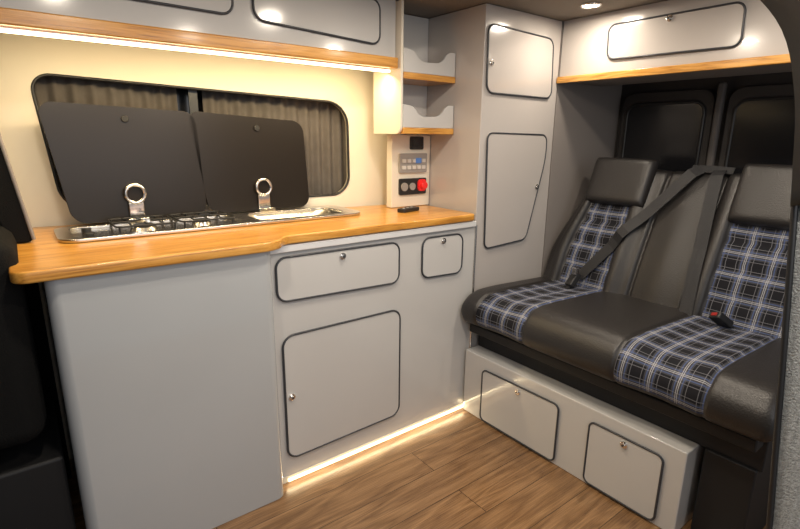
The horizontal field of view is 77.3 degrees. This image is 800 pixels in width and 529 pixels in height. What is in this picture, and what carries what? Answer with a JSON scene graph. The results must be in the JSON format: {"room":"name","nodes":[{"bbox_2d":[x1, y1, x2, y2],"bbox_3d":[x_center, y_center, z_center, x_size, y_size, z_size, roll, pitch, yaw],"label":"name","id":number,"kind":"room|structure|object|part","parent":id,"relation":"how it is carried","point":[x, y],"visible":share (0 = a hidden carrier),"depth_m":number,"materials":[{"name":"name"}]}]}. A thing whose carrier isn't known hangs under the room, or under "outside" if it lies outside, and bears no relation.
{"room":"vehicle interior","nodes":[
{"label":"vehicle interior","id":0,"kind":"room"},
{"bbox_2d":[0,32,396,458],"bbox_3d":[-0.973,-0.119,1.820,2.420,1.670,0.026,-8,16,-30],"label":"wall","id":1,"kind":"structure","parent":0,"point":[23,58],"depth_m":1.74,"materials":[{"name":"beige paint"}]},
{"bbox_2d":[0,133,35,242],"bbox_3d":[-1.113,-0.402,1.282,0.197,0.718,0.057,-10,18,-36],"label":"pillar cover","id":2,"kind":"structure","parent":1,"relation":"attached to","point":[12,219],"depth_m":1.36,"materials":[{"name":"black plastic"}]},
{"bbox_3d":[-1.060,-0.398,1.294,0.099,0.691,0.010,-10,18,-36],"label":"pillar edge","id":3,"kind":"part","parent":2,"relation":"part of","materials":[{"name":"beige plastic"}]},
{"bbox_2d":[34,77,346,194],"bbox_3d":[-0.725,-0.465,1.955,1.300,0.540,0.032,-8,16,-30],"label":"curtain","id":4,"kind":"object","parent":1,"relation":"hanging from","point":[322,124],"visible":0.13,"depth_m":2.00,"materials":[{"name":"fabric"}]},
{"bbox_2d":[31,73,349,204],"bbox_3d":[-0.692,-0.448,1.890,1.098,0.450,0.011,-8,16,-30],"label":"window","id":5,"kind":"structure","parent":1,"relation":"attached to","point":[38,77],"depth_m":1.74,"materials":[{"name":"black plastic"}]},
{"bbox_2d":[187,89,198,114],"bbox_3d":[-0.767,-0.439,1.892,0.030,0.500,0.015,-8,16,-29],"label":"bar","id":6,"kind":"object","parent":1,"relation":"attached to","point":[192,94],"visible":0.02,"depth_m":1.84,"materials":[{"name":"black plastic"}]},
{"bbox_2d":[68,408,765,528],"bbox_3d":[-0.030,0.843,1.550,3.950,0.040,2.700,-10,18,-36],"label":"floor","id":7,"kind":"structure","parent":0,"point":[453,470],"depth_m":1.71,"materials":[{"name":"brown wood"}]},
{"bbox_2d":[0,226,75,528],"bbox_3d":[-1.246,0.270,1.235,0.605,1.200,0.460,-10,18,-36],"label":"seat","id":8,"kind":"object","parent":7,"relation":"on","point":[34,485],"visible":0.94,"depth_m":1.25,"materials":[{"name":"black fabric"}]},
{"bbox_3d":[-1.078,0.163,1.339,0.145,0.520,0.460,-10,18,-36],"label":"backrest","id":9,"kind":"part","parent":8,"relation":"part of","materials":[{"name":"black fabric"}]},
{"bbox_2d":[25,283,71,478],"bbox_3d":[-1.532,0.403,1.409,0.918,0.850,0.040,-10,18,-36],"label":"lining","id":10,"kind":"object","parent":7,"relation":"on","point":[32,289],"visible":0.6,"depth_m":1.64,"materials":[{"name":"black fabric"}]},
{"bbox_2d":[40,221,475,528],"bbox_3d":[-0.416,0.286,1.914,1.471,0.852,0.585,-10,18,-36],"label":"base cabinet","id":11,"kind":"object","parent":7,"relation":"on","point":[191,393],"visible":0.98,"depth_m":1.53,"materials":[{"name":"laminate"}]},
{"bbox_2d":[9,205,473,283],"bbox_3d":[-0.454,-0.140,1.802,1.520,0.028,0.671,-10,18,-36],"label":"countertop","id":12,"kind":"structure","parent":11,"relation":"on","point":[44,258],"depth_m":1.43,"materials":[{"name":"brown wood"}]},
{"bbox_2d":[38,101,359,242],"bbox_3d":[-0.618,-0.323,1.738,1.009,0.433,0.268,-10,18,-36],"label":"cooktop","id":13,"kind":"object","parent":12,"relation":"in","point":[132,166],"visible":1,"depth_m":1.73,"materials":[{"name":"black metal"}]},
{"bbox_3d":[-0.825,-0.119,1.613,0.086,0.010,0.086,-10,18,-36],"label":"burner","id":14,"kind":"part","parent":13,"relation":"part of","materials":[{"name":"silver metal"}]},
{"bbox_3d":[-0.682,-0.144,1.719,0.067,0.010,0.067,-10,18,-36],"label":"burner","id":15,"kind":"part","parent":13,"relation":"part of","materials":[{"name":"silver metal"}]},
{"bbox_2d":[189,112,339,218],"bbox_3d":[-0.474,-0.346,1.865,0.510,0.419,0.235,-10,18,-36],"label":"sink","id":16,"kind":"object","parent":13,"relation":"in","point":[257,165],"depth_m":1.91,"materials":[{"name":"silver metal"}]},
{"bbox_2d":[397,206,418,212],"bbox_3d":[0.035,-0.230,2.082,0.039,0.017,0.110,11,18,36],"label":"remote control","id":17,"kind":"object","parent":12,"relation":"on","point":[411,208],"visible":1,"depth_m":2.06,"materials":[{"name":"black plastic"}]},
{"bbox_2d":[387,135,429,207],"bbox_3d":[0.049,-0.408,2.189,0.212,0.306,0.074,-10,18,-36],"label":"control panel","id":18,"kind":"object","parent":12,"relation":"on","point":[408,156],"visible":1,"depth_m":2.17,"materials":[{"name":"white plastic"}]},
{"bbox_2d":[398,178,425,194],"bbox_3d":[0.055,-0.345,2.205,0.148,0.070,0.010,-10,18,-36],"label":"socket","id":19,"kind":"object","parent":18,"relation":"attached to","point":[406,186],"depth_m":2.19,"materials":[{"name":"grey plastic"}]},
{"bbox_3d":[0.056,-0.442,2.178,0.150,0.082,0.012,-10,18,-36],"label":"switch panel","id":20,"kind":"part","parent":18,"relation":"part of","materials":[{"name":"grey plastic"}]},
{"bbox_3d":[0.097,-0.353,2.224,0.044,0.052,0.008,-10,18,-36],"label":"isolator plate","id":21,"kind":"part","parent":18,"relation":"part of","materials":[{"name":"red plastic"}]},
{"bbox_3d":[0.105,-0.351,2.215,0.032,0.032,0.022,-10,18,-36],"label":"isolator knob","id":22,"kind":"part","parent":18,"relation":"part of","materials":[{"name":"red plastic"}]},
{"bbox_3d":[-0.196,0.024,1.716,0.490,0.163,0.008,-10,18,-36],"label":"wide drawer edge trim","id":23,"kind":"part","parent":11,"relation":"part of","materials":[{"name":"grey"}]},
{"bbox_3d":[-0.197,0.024,1.718,0.483,0.156,0.007,-10,18,-36],"label":"wide drawer","id":24,"kind":"part","parent":11,"relation":"part of","materials":[{"name":"laminate"}]},
{"bbox_3d":[-0.195,0.422,1.825,0.480,0.454,0.007,-10,18,-36],"label":"cupboard door","id":25,"kind":"part","parent":11,"relation":"part of","materials":[{"name":"laminate"}]},
{"bbox_3d":[-0.193,0.423,1.823,0.487,0.461,0.008,-10,18,-36],"label":"cupboard door edge trim","id":26,"kind":"part","parent":11,"relation":"part of","materials":[{"name":"grey"}]},
{"bbox_3d":[-0.147,-0.134,1.906,0.920,0.023,0.314,-10,18,-36],"label":"worktop rail","id":27,"kind":"part","parent":11,"relation":"part of","materials":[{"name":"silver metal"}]},
{"bbox_2d":[288,405,462,481],"bbox_3d":[-0.045,0.696,2.010,0.870,0.010,0.006,-10,18,-36],"label":"led strip","id":28,"kind":"object","parent":11,"relation":"attached to","point":[461,406],"visible":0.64,"depth_m":1.95,"materials":[{"name":"beige plastic"}]},
{"bbox_3d":[0.170,-0.034,1.988,0.219,0.172,0.008,-10,18,-36],"label":"drawer edge trim","id":29,"kind":"part","parent":11,"relation":"part of","materials":[{"name":"grey"}]},
{"bbox_3d":[0.169,-0.034,1.990,0.212,0.164,0.007,-10,18,-36],"label":"drawer","id":30,"kind":"part","parent":11,"relation":"part of","materials":[{"name":"laminate"}]},
{"bbox_2d":[426,3,561,347],"bbox_3d":[0.383,-0.239,2.357,0.477,1.668,0.420,-10,18,-36],"label":"wardrobe","id":31,"kind":"object","parent":7,"relation":"on","point":[494,166],"visible":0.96,"depth_m":2.10,"materials":[{"name":"laminate"}]},
{"bbox_2d":[373,0,455,134],"bbox_3d":[0.059,-0.774,2.034,0.278,0.476,0.192,-10,18,-36],"label":"corner shelf unit","id":32,"kind":"object","parent":31,"relation":"attached to","point":[400,94],"visible":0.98,"depth_m":2.00,"materials":[{"name":"laminate"}]},
{"bbox_3d":[-0.048,-0.755,1.956,0.012,0.476,0.185,-10,18,-36],"label":"panel","id":33,"kind":"part","parent":32,"relation":"part of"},
{"bbox_3d":[0.009,-0.793,2.106,0.266,0.476,0.012,-10,18,-36],"label":"panel","id":34,"kind":"part","parent":32,"relation":"part of","materials":[{"name":"laminate"}]},
{"bbox_3d":[0.065,-0.556,2.088,0.266,0.024,0.180,-10,18,-36],"label":"oak shelf","id":35,"kind":"part","parent":32,"relation":"part of","materials":[{"name":"brown wood"}]},
{"bbox_3d":[0.067,-0.753,2.038,0.266,0.024,0.180,-10,18,-36],"label":"oak shelf","id":36,"kind":"part","parent":32,"relation":"part of","materials":[{"name":"brown wood"}]},
{"bbox_3d":[0.500,-0.323,2.172,0.389,0.483,0.008,-10,18,-36],"label":"door edge trim","id":37,"kind":"part","parent":31,"relation":"part of","materials":[{"name":"grey"}]},
{"bbox_3d":[0.499,-0.323,2.174,0.382,0.476,0.007,-10,18,-36],"label":"door","id":38,"kind":"part","parent":31,"relation":"part of","materials":[{"name":"laminate"}]},
{"bbox_3d":[0.498,-0.818,2.039,0.417,0.256,0.008,-10,18,-36],"label":"door edge trim","id":39,"kind":"part","parent":31,"relation":"part of","materials":[{"name":"grey"}]},
{"bbox_3d":[0.496,-0.819,2.041,0.410,0.249,0.007,-10,18,-36],"label":"door","id":40,"kind":"part","parent":31,"relation":"part of","materials":[{"name":"laminate"}]},
{"bbox_2d":[463,345,705,528],"bbox_3d":[0.729,0.572,1.979,0.460,0.290,0.921,-10,18,-36],"label":"storage box","id":41,"kind":"object","parent":7,"relation":"on","point":[653,471],"depth_m":1.73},
{"bbox_2d":[461,157,792,528],"bbox_3d":[0.929,0.177,1.889,0.863,1.098,1.146,-10,18,-36],"label":"bench seat","id":42,"kind":"object","parent":7,"relation":"on","point":[620,337],"visible":0.97,"depth_m":1.76,"materials":[{"name":"black leather"}]},
{"bbox_3d":[0.645,0.373,1.756,0.060,0.040,1.070,-10,18,-36],"label":"rail","id":43,"kind":"part","parent":42,"relation":"part of","materials":[{"name":"black metal"}]},
{"bbox_2d":[461,276,780,441],"bbox_3d":[0.830,0.243,1.847,0.614,0.154,1.118,-10,18,-36],"label":"seat cushion","id":44,"kind":"object","parent":42,"relation":"on","point":[640,342],"depth_m":1.64,"materials":[{"name":"black leather"}]},
{"bbox_3d":[0.843,0.376,1.906,0.430,0.123,1.080,-10,18,-36],"label":"steel frame","id":45,"kind":"part","parent":42,"relation":"part of","materials":[{"name":"black metal"}]},
{"bbox_2d":[565,166,704,288],"bbox_3d":[0.959,-0.136,2.105,0.490,0.564,0.111,4,15,13],"label":"belt","id":46,"kind":"object","parent":42,"relation":"on","point":[690,174],"visible":0.98,"depth_m":2.08,"materials":[{"name":"black fabric"}]},
{"bbox_3d":[1.125,-0.062,1.998,0.354,0.605,1.118,-10,18,-36],"label":"backrest","id":47,"kind":"part","parent":42,"relation":"part of","materials":[{"name":"black leather"}]},
{"bbox_2d":[679,165,734,328],"bbox_3d":[1.148,-0.074,1.868,0.175,0.564,0.417,4,15,14],"label":"belt","id":48,"kind":"object","parent":42,"relation":"on","point":[697,258],"visible":0.95,"depth_m":1.87,"materials":[{"name":"black fabric"}]},
{"bbox_3d":[1.101,0.673,1.586,0.400,0.295,0.135,-10,18,-36],"label":"leg","id":49,"kind":"part","parent":42,"relation":"part of","materials":[{"name":"black"}]},
{"bbox_2d":[706,82,726,172],"bbox_3d":[1.363,-0.086,2.298,0.030,1.420,0.030,-10,18,-36],"label":"post","id":50,"kind":"object","parent":7,"relation":"on","point":[722,86],"visible":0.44,"depth_m":2.15,"materials":[{"name":"grey"}]},
{"bbox_2d":[773,205,799,528],"bbox_3d":[0.868,0.396,1.019,0.080,1.105,0.247,-10,18,-36],"label":"pillar","id":51,"kind":"structure","parent":7,"relation":"on","point":[787,495],"depth_m":1.03,"materials":[{"name":"grey carpet"}]},
{"bbox_2d":[766,205,798,528],"bbox_3d":[0.784,0.363,1.057,0.012,1.152,0.115,-10,18,-36],"label":"seal","id":52,"kind":"object","parent":51,"relation":"attached to","point":[794,209],"visible":0.94,"depth_m":1.02,"materials":[{"name":"black plastic"}]},
{"bbox_2d":[396,0,667,20],"bbox_3d":[-0.178,-0.870,1.339,3.950,0.040,2.150,-10,18,-36],"label":"ceiling","id":53,"kind":"structure","parent":0,"point":[561,10],"depth_m":1.92,"materials":[{"name":"brown"}]},
{"bbox_2d":[0,0,397,72],"bbox_3d":[-0.878,-0.730,1.355,2.015,0.250,0.235,-10,18,-36],"label":"upper cabinet","id":54,"kind":"object","parent":53,"relation":"attached to","point":[350,34],"visible":1,"depth_m":1.52,"materials":[{"name":"laminate"}]},
{"bbox_3d":[-0.709,-0.776,1.341,0.527,0.132,0.008,-10,18,-36],"label":"locker door edge trim","id":55,"kind":"part","parent":54,"relation":"part of","materials":[{"name":"grey"}]},
{"bbox_3d":[-0.711,-0.776,1.343,0.520,0.125,0.007,-10,18,-36],"label":"locker door","id":56,"kind":"part","parent":54,"relation":"part of","materials":[{"name":"laminate"}]},
{"bbox_2d":[0,28,389,72],"bbox_3d":[-0.819,-0.599,1.336,1.950,0.008,0.016,-10,18,-36],"label":"diffuser","id":57,"kind":"object","parent":54,"relation":"attached to","point":[23,31],"depth_m":1.45,"materials":[{"name":"beige plastic"}]},
{"bbox_3d":[-0.263,-0.844,1.677,0.475,0.148,0.007,-10,18,-36],"label":"locker door","id":58,"kind":"part","parent":54,"relation":"part of","materials":[{"name":"laminate"}]},
{"bbox_3d":[-0.262,-0.844,1.675,0.482,0.156,0.008,-10,18,-36],"label":"locker door edge trim","id":59,"kind":"part","parent":54,"relation":"part of","materials":[{"name":"grey"}]},
{"bbox_2d":[580,2,601,8],"bbox_3d":[0.717,-0.974,1.880,0.078,0.010,0.078,-10,18,-36],"label":"recessed light","id":60,"kind":"object","parent":53,"relation":"in","point":[588,5],"depth_m":1.88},
{"bbox_2d":[556,0,791,86],"bbox_3d":[1.170,-0.825,1.825,0.345,0.254,1.146,-10,18,-36],"label":"upper cabinet","id":61,"kind":"object","parent":53,"relation":"attached to","point":[670,40],"visible":1,"depth_m":1.82,"materials":[{"name":"laminate"}]},
{"bbox_3d":[0.978,-0.835,1.818,0.007,0.136,0.480,-10,18,-36],"label":"locker door","id":62,"kind":"part","parent":61,"relation":"part of","materials":[{"name":"laminate"}]},
{"bbox_3d":[0.976,-0.834,1.817,0.008,0.143,0.488,-10,18,-36],"label":"locker door edge trim","id":63,"kind":"part","parent":61,"relation":"part of","materials":[{"name":"grey"}]},
{"bbox_3d":[1.177,-0.721,1.857,0.326,0.016,1.146,-10,18,-36],"label":"board","id":64,"kind":"part","parent":61,"relation":"part of","materials":[{"name":"brown wood"}]},
{"bbox_2d":[541,21,621,276],"bbox_3d":[0.892,-0.276,2.520,0.525,1.670,0.030,-10,18,-36],"label":"wall","id":65,"kind":"structure","parent":0,"point":[586,117],"depth_m":2.40,"materials":[{"name":"grey"}]},
{"bbox_2d":[614,72,792,165],"bbox_3d":[1.338,-0.242,2.405,0.040,1.670,2.300,-10,18,-36],"label":"wall","id":66,"kind":"structure","parent":0,"point":[733,82],"depth_m":2.20,"materials":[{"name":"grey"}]},
{"bbox_2d":[617,83,794,174],"bbox_3d":[1.435,-0.062,2.249,0.036,1.400,1.070,-10,18,-36],"label":"rear windows","id":67,"kind":"structure","parent":66,"relation":"in","point":[763,131],"depth_m":2.21,"materials":[{"name":"grey glass"}]},
{"bbox_3d":[1.232,-0.574,2.374,0.006,0.365,0.355,-10,18,-36],"label":"glass","id":68,"kind":"part","parent":67,"relation":"part of","materials":[{"name":"black glass"}]},
{"bbox_2d":[621,100,705,164],"bbox_3d":[1.231,-0.574,2.374,0.014,0.378,0.368,-10,18,-36],"label":"seal","id":69,"kind":"object","parent":67,"relation":"attached to","point":[701,104],"visible":0.53,"depth_m":2.26,"materials":[{"name":"black plastic"}]},
{"bbox_3d":[1.242,-0.128,2.499,0.030,1.400,0.425,-10,18,-36],"label":"panel","id":70,"kind":"part","parent":67,"relation":"part of","materials":[{"name":"grey"}]},
{"bbox_3d":[1.581,-0.015,2.068,0.030,1.400,0.595,-10,18,-36],"label":"panel","id":71,"kind":"part","parent":67,"relation":"part of","materials":[{"name":"grey glass"}]},
{"bbox_2d":[724,96,794,166],"bbox_3d":[1.571,-0.460,1.943,0.014,0.378,0.538,-10,18,-36],"label":"seal","id":72,"kind":"object","parent":67,"relation":"attached to","point":[776,97],"visible":0.48,"depth_m":2.10,"materials":[{"name":"black plastic"}]},
{"bbox_3d":[1.571,-0.460,1.944,0.006,0.365,0.525,-10,18,-36],"label":"glass","id":73,"kind":"part","parent":67,"relation":"part of","materials":[{"name":"black glass"}]},
{"bbox_2d":[760,0,799,206],"bbox_3d":[0.753,-0.461,0.970,0.120,0.673,0.632,-10,18,-36],"label":"header","id":74,"kind":"object","parent":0,"point":[786,13],"visible":1,"depth_m":0.93,"materials":[{"name":"black plastic"}]},
{"bbox_3d":[-0.759,-0.233,2.278,3.950,1.670,0.040,-10,18,-36],"label":"wall","id":75,"kind":"structure","parent":0,"visible":0},
{"bbox_2d":[176,88,206,201],"bbox_3d":[-0.779,-0.486,2.034,1.350,0.560,0.004,-8,16,-30],"label":"pane","id":76,"kind":"object","parent":75,"relation":"attached to","point":[182,94],"visible":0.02,"depth_m":1.95,"materials":[{"name":"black glass"}]}
]}

